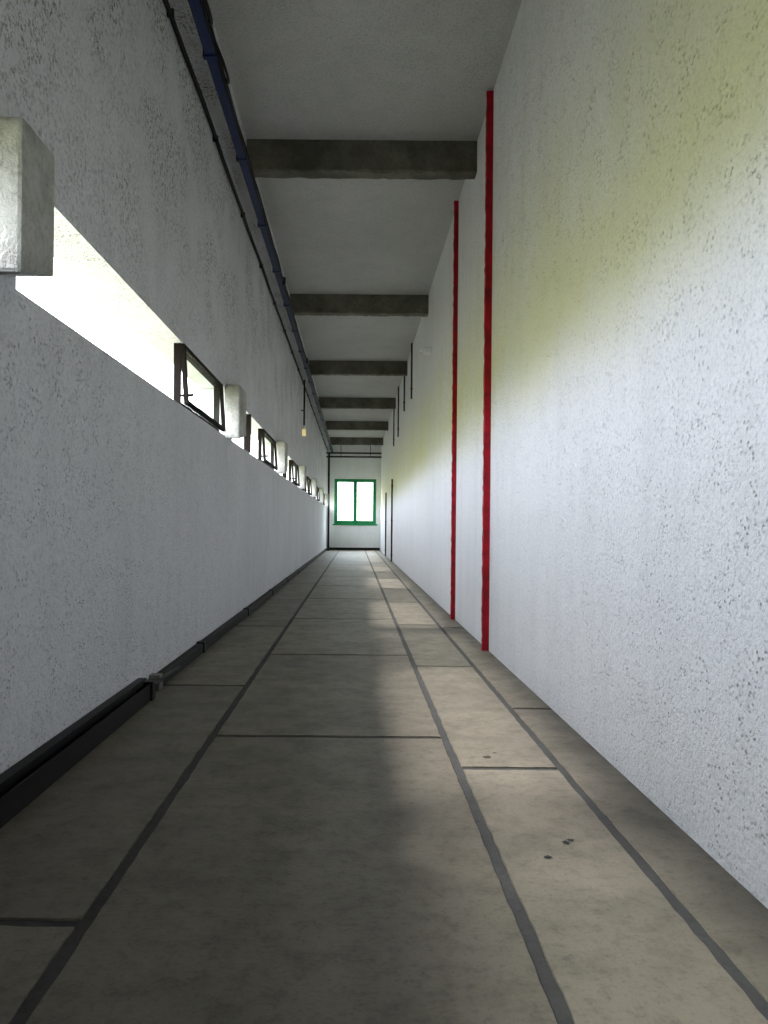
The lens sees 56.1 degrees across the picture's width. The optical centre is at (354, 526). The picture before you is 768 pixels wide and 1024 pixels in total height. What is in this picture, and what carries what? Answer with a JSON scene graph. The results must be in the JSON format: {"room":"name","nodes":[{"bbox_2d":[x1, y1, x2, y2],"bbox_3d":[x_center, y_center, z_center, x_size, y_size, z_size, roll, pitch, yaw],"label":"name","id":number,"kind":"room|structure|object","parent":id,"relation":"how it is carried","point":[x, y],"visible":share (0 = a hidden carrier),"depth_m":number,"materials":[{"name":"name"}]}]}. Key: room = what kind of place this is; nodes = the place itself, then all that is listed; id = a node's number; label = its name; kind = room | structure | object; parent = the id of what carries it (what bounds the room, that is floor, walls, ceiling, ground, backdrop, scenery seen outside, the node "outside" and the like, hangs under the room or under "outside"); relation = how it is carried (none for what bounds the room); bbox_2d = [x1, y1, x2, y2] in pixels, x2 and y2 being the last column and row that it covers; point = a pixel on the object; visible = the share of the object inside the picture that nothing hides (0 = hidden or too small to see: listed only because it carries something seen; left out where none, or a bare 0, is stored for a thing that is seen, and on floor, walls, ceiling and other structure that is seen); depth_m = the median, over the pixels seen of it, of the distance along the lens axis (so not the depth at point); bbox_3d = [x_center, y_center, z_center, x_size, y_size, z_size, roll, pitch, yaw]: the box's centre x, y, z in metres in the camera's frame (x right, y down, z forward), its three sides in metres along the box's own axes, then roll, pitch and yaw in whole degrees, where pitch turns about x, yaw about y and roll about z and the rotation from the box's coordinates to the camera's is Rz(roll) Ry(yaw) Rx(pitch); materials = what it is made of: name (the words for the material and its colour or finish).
{"room":"corridor","nodes":[
{"label":"corridor","id":0,"kind":"room"},
{"bbox_2d":[0,0,326,773],"bbox_3d":[-1.079,-1.042,9.200,0.192,3.664,31.200,1,0,0],"label":"wall","id":1,"kind":"structure","parent":0,"point":[132,530],"depth_m":3.11,"materials":[{"name":"paint"}]},
{"bbox_2d":[0,117,54,276],"bbox_3d":[-0.928,-0.874,1.992,0.112,0.412,0.208,1,0,0],"label":"block","id":2,"kind":"object","parent":1,"relation":"attached to","point":[27,166],"visible":1,"depth_m":1.90,"materials":[{"name":"grey concrete"}]},
{"bbox_2d":[173,343,225,431],"bbox_3d":[-0.980,-0.871,4.691,0.108,0.356,1.194,1,0,0],"label":"window","id":3,"kind":"structure","parent":1,"relation":"in","point":[182,353],"depth_m":4.34,"materials":[{"name":"metal"}]},
{"bbox_2d":[225,385,245,438],"bbox_3d":[-0.928,-0.874,5.616,0.112,0.412,0.336,1,0,0],"label":"block","id":4,"kind":"object","parent":1,"relation":"attached to","point":[235,396],"visible":1,"depth_m":5.45,"materials":[{"name":"grey concrete"}]},
{"bbox_2d":[147,548,326,691],"bbox_3d":[-0.971,0.754,14.050,0.055,0.075,21.400,1,0,0],"label":"baseboard","id":5,"kind":"structure","parent":1,"relation":"attached to","point":[200,647],"depth_m":4.96,"materials":[{"name":"black plastic"}]},
{"bbox_2d":[163,0,327,449],"bbox_3d":[-0.950,-2.648,9.200,0.037,0.040,31.200,1,0,0],"label":"conduit","id":6,"kind":"object","parent":1,"relation":"attached to","point":[169,11],"visible":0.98,"depth_m":5.03,"materials":[{"name":"black plastic"}]},
{"bbox_2d":[169,0,329,446],"bbox_3d":[-0.885,-2.808,9.200,0.164,0.128,31.200,1,0,0],"label":"pipe","id":7,"kind":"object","parent":1,"relation":"attached to","point":[182,12],"depth_m":5.28,"materials":[{"name":"metal"}]},
{"bbox_2d":[244,414,277,469],"bbox_3d":[-0.980,-0.871,7.768,0.108,0.356,2.160,1,0,0],"label":"window","id":8,"kind":"structure","parent":1,"relation":"in","point":[262,434],"depth_m":7.66,"materials":[{"name":"metal"}]},
{"bbox_2d":[276,441,287,473],"bbox_3d":[-0.928,-0.874,9.176,0.112,0.412,0.336,1,0,0],"label":"block","id":9,"kind":"object","parent":1,"relation":"attached to","point":[282,446],"visible":0.98,"depth_m":9.01,"materials":[{"name":"grey concrete"}]},
{"bbox_2d":[282,460,299,485],"bbox_3d":[-0.980,-0.871,11.328,0.108,0.356,2.160,1,0,0],"label":"window","id":10,"kind":"structure","parent":1,"relation":"in","point":[292,463],"depth_m":11.23,"materials":[{"name":"metal"}]},
{"bbox_2d":[299,465,305,488],"bbox_3d":[-0.928,-0.874,12.736,0.112,0.412,0.336,1,0,0],"label":"block","id":11,"kind":"object","parent":1,"relation":"attached to","point":[302,468],"visible":0.98,"depth_m":12.57,"materials":[{"name":"grey concrete"}]},
{"bbox_2d":[301,380,305,435],"bbox_3d":[-0.926,-2.144,12.960,0.095,1.008,0.072,1,0,0],"label":"hanging lamp","id":12,"kind":"object","parent":1,"relation":"attached to","point":[303,410],"visible":1,"depth_m":12.95,"materials":[{"name":"black plastic"}]},
{"bbox_2d":[302,476,311,494],"bbox_3d":[-0.980,-0.871,14.888,0.108,0.356,2.160,1,0,0],"label":"window","id":13,"kind":"structure","parent":1,"relation":"in","point":[308,480],"depth_m":14.83,"materials":[{"name":"metal"}]},
{"bbox_2d":[311,479,316,496],"bbox_3d":[-0.928,-0.874,16.296,0.112,0.412,0.336,1,0,0],"label":"block","id":14,"kind":"object","parent":1,"relation":"attached to","point":[313,481],"visible":0.96,"depth_m":16.13,"materials":[{"name":"grey concrete"}]},
{"bbox_2d":[313,487,319,500],"bbox_3d":[-0.980,-0.871,18.448,0.108,0.356,2.160,1,0,0],"label":"window","id":15,"kind":"structure","parent":1,"relation":"in","point":[317,497],"depth_m":19.12,"materials":[{"name":"metal"}]},
{"bbox_2d":[319,488,323,502],"bbox_3d":[-0.928,-0.874,19.856,0.112,0.412,0.336,1,0,0],"label":"block","id":16,"kind":"object","parent":1,"relation":"attached to","point":[321,490],"visible":0.87,"depth_m":19.69,"materials":[{"name":"grey concrete"}]},
{"bbox_2d":[324,494,327,505],"bbox_3d":[-0.928,-0.874,23.416,0.112,0.412,0.336,1,0,0],"label":"block","id":17,"kind":"object","parent":1,"relation":"attached to","point":[326,495],"visible":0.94,"depth_m":23.25,"materials":[{"name":"white concrete"}]},
{"bbox_2d":[326,445,380,547],"bbox_3d":[-0.018,-1.032,24.925,2.314,3.664,0.250,1,0,0],"label":"wall","id":18,"kind":"structure","parent":0,"point":[344,536],"depth_m":24.80,"materials":[{"name":"paint"}]},
{"bbox_2d":[329,547,379,549],"bbox_3d":[-0.043,0.755,24.785,1.792,0.090,0.030,1,0,0],"label":"baseboard","id":19,"kind":"structure","parent":18,"relation":"attached to","point":[330,548],"depth_m":24.77,"materials":[{"name":"black plastic"}]},
{"bbox_2d":[333,479,376,525],"bbox_3d":[0.007,-0.855,24.825,1.540,1.602,0.130,1,0,0],"label":"window","id":20,"kind":"structure","parent":18,"relation":"in","point":[336,522],"depth_m":24.83,"materials":[{"name":"green paint"}]},
{"bbox_2d":[208,0,521,437],"bbox_3d":[-0.001,-2.964,9.200,2.314,0.200,31.700,1,0,0],"label":"ceiling","id":21,"kind":"structure","parent":0,"point":[419,70],"depth_m":5.02,"materials":[{"name":"paint"}]},
{"bbox_2d":[188,0,332,451],"bbox_3d":[-0.764,-2.627,9.200,0.122,0.229,31.200,1,0,0],"label":"pipe","id":22,"kind":"object","parent":21,"relation":"attached to","point":[200,9],"visible":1,"depth_m":4.84,"materials":[{"name":"blue metal"}]},
{"bbox_2d":[326,445,381,457],"bbox_3d":[-0.033,-2.611,24.480,1.872,0.507,0.056,1,0,0],"label":"pipe","id":23,"kind":"object","parent":21,"relation":"attached to","point":[370,452],"visible":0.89,"depth_m":24.46,"materials":[{"name":"black metal"}]},
{"bbox_2d":[325,421,387,430],"bbox_3d":[0.050,-2.744,19.532,1.708,0.239,0.129,1,0,0],"label":"ceiling beam","id":24,"kind":"structure","parent":21,"relation":"attached to","point":[331,425],"depth_m":19.47,"materials":[{"name":"grey concrete"}]},
{"bbox_2d":[330,437,382,444],"bbox_3d":[0.050,-2.744,23.068,1.708,0.239,0.129,1,0,0],"label":"ceiling beam","id":25,"kind":"structure","parent":21,"relation":"attached to","point":[334,440],"depth_m":23.01,"materials":[{"name":"grey concrete"}]},
{"bbox_2d":[319,397,395,408],"bbox_3d":[0.050,-2.744,15.996,1.708,0.239,0.129,1,0,0],"label":"ceiling beam","id":26,"kind":"structure","parent":21,"relation":"attached to","point":[325,402],"depth_m":15.93,"materials":[{"name":"grey concrete"}]},
{"bbox_2d":[308,360,407,375],"bbox_3d":[0.050,-2.744,12.460,1.708,0.239,0.130,1,0,0],"label":"ceiling beam","id":27,"kind":"structure","parent":21,"relation":"attached to","point":[317,367],"depth_m":12.40,"materials":[{"name":"grey concrete"}]},
{"bbox_2d":[290,294,428,316],"bbox_3d":[0.050,-2.744,8.924,1.708,0.239,0.130,1,0,0],"label":"ceiling beam","id":28,"kind":"structure","parent":21,"relation":"attached to","point":[302,304],"depth_m":8.86,"materials":[{"name":"grey concrete"}]},
{"bbox_2d":[246,139,476,179],"bbox_3d":[0.050,-2.744,5.388,1.708,0.239,0.130,1,0,0],"label":"ceiling beam","id":29,"kind":"structure","parent":21,"relation":"attached to","point":[269,158],"depth_m":5.33,"materials":[{"name":"grey concrete"}]},
{"bbox_2d":[0,550,767,1023],"bbox_3d":[-0.035,0.899,9.200,2.314,0.201,31.700,1,0,0],"label":"floor","id":30,"kind":"structure","parent":0,"point":[346,808],"depth_m":1.72,"materials":[{"name":"concrete"}]},
{"bbox_2d":[0,665,180,828],"bbox_3d":[-0.959,0.744,-1.240,0.080,0.096,10.321,1,0,0],"label":"pipe","id":31,"kind":"object","parent":30,"relation":"on","point":[27,779],"visible":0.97,"depth_m":2.37,"materials":[{"name":"black plastic"}]},
{"bbox_2d":[327,453,329,550],"bbox_3d":[-0.885,-0.848,24.160,0.078,3.280,0.078,1,0,0],"label":"riser pipe","id":32,"kind":"object","parent":30,"relation":"on","point":[328,517],"visible":0.91,"depth_m":24.13,"materials":[{"name":"black metal"}]},
{"bbox_2d":[380,0,767,908],"bbox_3d":[1.014,-1.023,9.200,0.250,3.664,31.200,1,0,0],"label":"wall","id":33,"kind":"structure","parent":0,"point":[628,578],"depth_m":2.37,"materials":[{"name":"paint"}]},
{"bbox_2d":[385,493,386,555],"bbox_3d":[0.853,-0.073,20.000,0.048,1.760,0.048,1,0,0],"label":"riser pipe","id":34,"kind":"object","parent":33,"relation":"attached to","point":[385,493],"visible":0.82,"depth_m":19.98,"materials":[{"name":"black plastic"}]},
{"bbox_2d":[390,479,392,561],"bbox_3d":[0.853,-0.153,16.720,0.048,1.920,0.048,1,0,0],"label":"riser pipe","id":35,"kind":"object","parent":33,"relation":"attached to","point":[391,554],"visible":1,"depth_m":16.70,"materials":[{"name":"black metal"}]},
{"bbox_2d":[393,409,394,445],"bbox_3d":[0.880,-2.344,16.320,0.036,1.024,0.036,1,0,0],"label":"conduit","id":36,"kind":"object","parent":33,"relation":"attached to","point":[393,409],"visible":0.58,"depth_m":16.31,"materials":[{"name":"black plastic"}]},
{"bbox_2d":[397,386,398,436],"bbox_3d":[0.880,-2.344,14.640,0.036,1.024,0.036,1,0,0],"label":"conduit","id":37,"kind":"object","parent":33,"relation":"attached to","point":[398,386],"visible":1,"depth_m":14.63,"materials":[{"name":"black plastic"}]},
{"bbox_2d":[403,376,404,410],"bbox_3d":[0.881,-2.464,12.880,0.036,0.784,0.036,1,0,0],"label":"conduit","id":38,"kind":"object","parent":33,"relation":"attached to","point":[404,376],"visible":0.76,"depth_m":12.87,"materials":[{"name":"black plastic"}]},
{"bbox_2d":[410,343,412,398],"bbox_3d":[0.881,-2.424,11.200,0.036,0.864,0.036,1,0,0],"label":"conduit","id":39,"kind":"object","parent":33,"relation":"attached to","point":[411,388],"visible":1,"depth_m":11.19,"materials":[{"name":"black plastic"}]},
{"bbox_2d":[419,347,431,354],"bbox_3d":[0.828,-2.065,8.448,0.140,0.064,0.096,1,0,0],"label":"wall sensor","id":40,"kind":"object","parent":33,"relation":"attached to","point":[427,350],"visible":1,"depth_m":8.40,"materials":[{"name":"white plastic"}]},
{"bbox_2d":[450,201,458,619],"bbox_3d":[0.869,-1.020,6.298,0.040,3.654,0.041,1,0,0],"label":"rib","id":41,"kind":"object","parent":33,"relation":"attached to","point":[456,203],"visible":1,"depth_m":6.28,"materials":[{"name":"paint"}]},
{"bbox_2d":[481,91,493,650],"bbox_3d":[0.866,-1.020,4.713,0.046,3.654,0.041,1,0,0],"label":"pipe","id":42,"kind":"object","parent":33,"relation":"attached to","point":[489,94],"visible":1,"depth_m":4.70,"materials":[{"name":"metal"}]}
]}

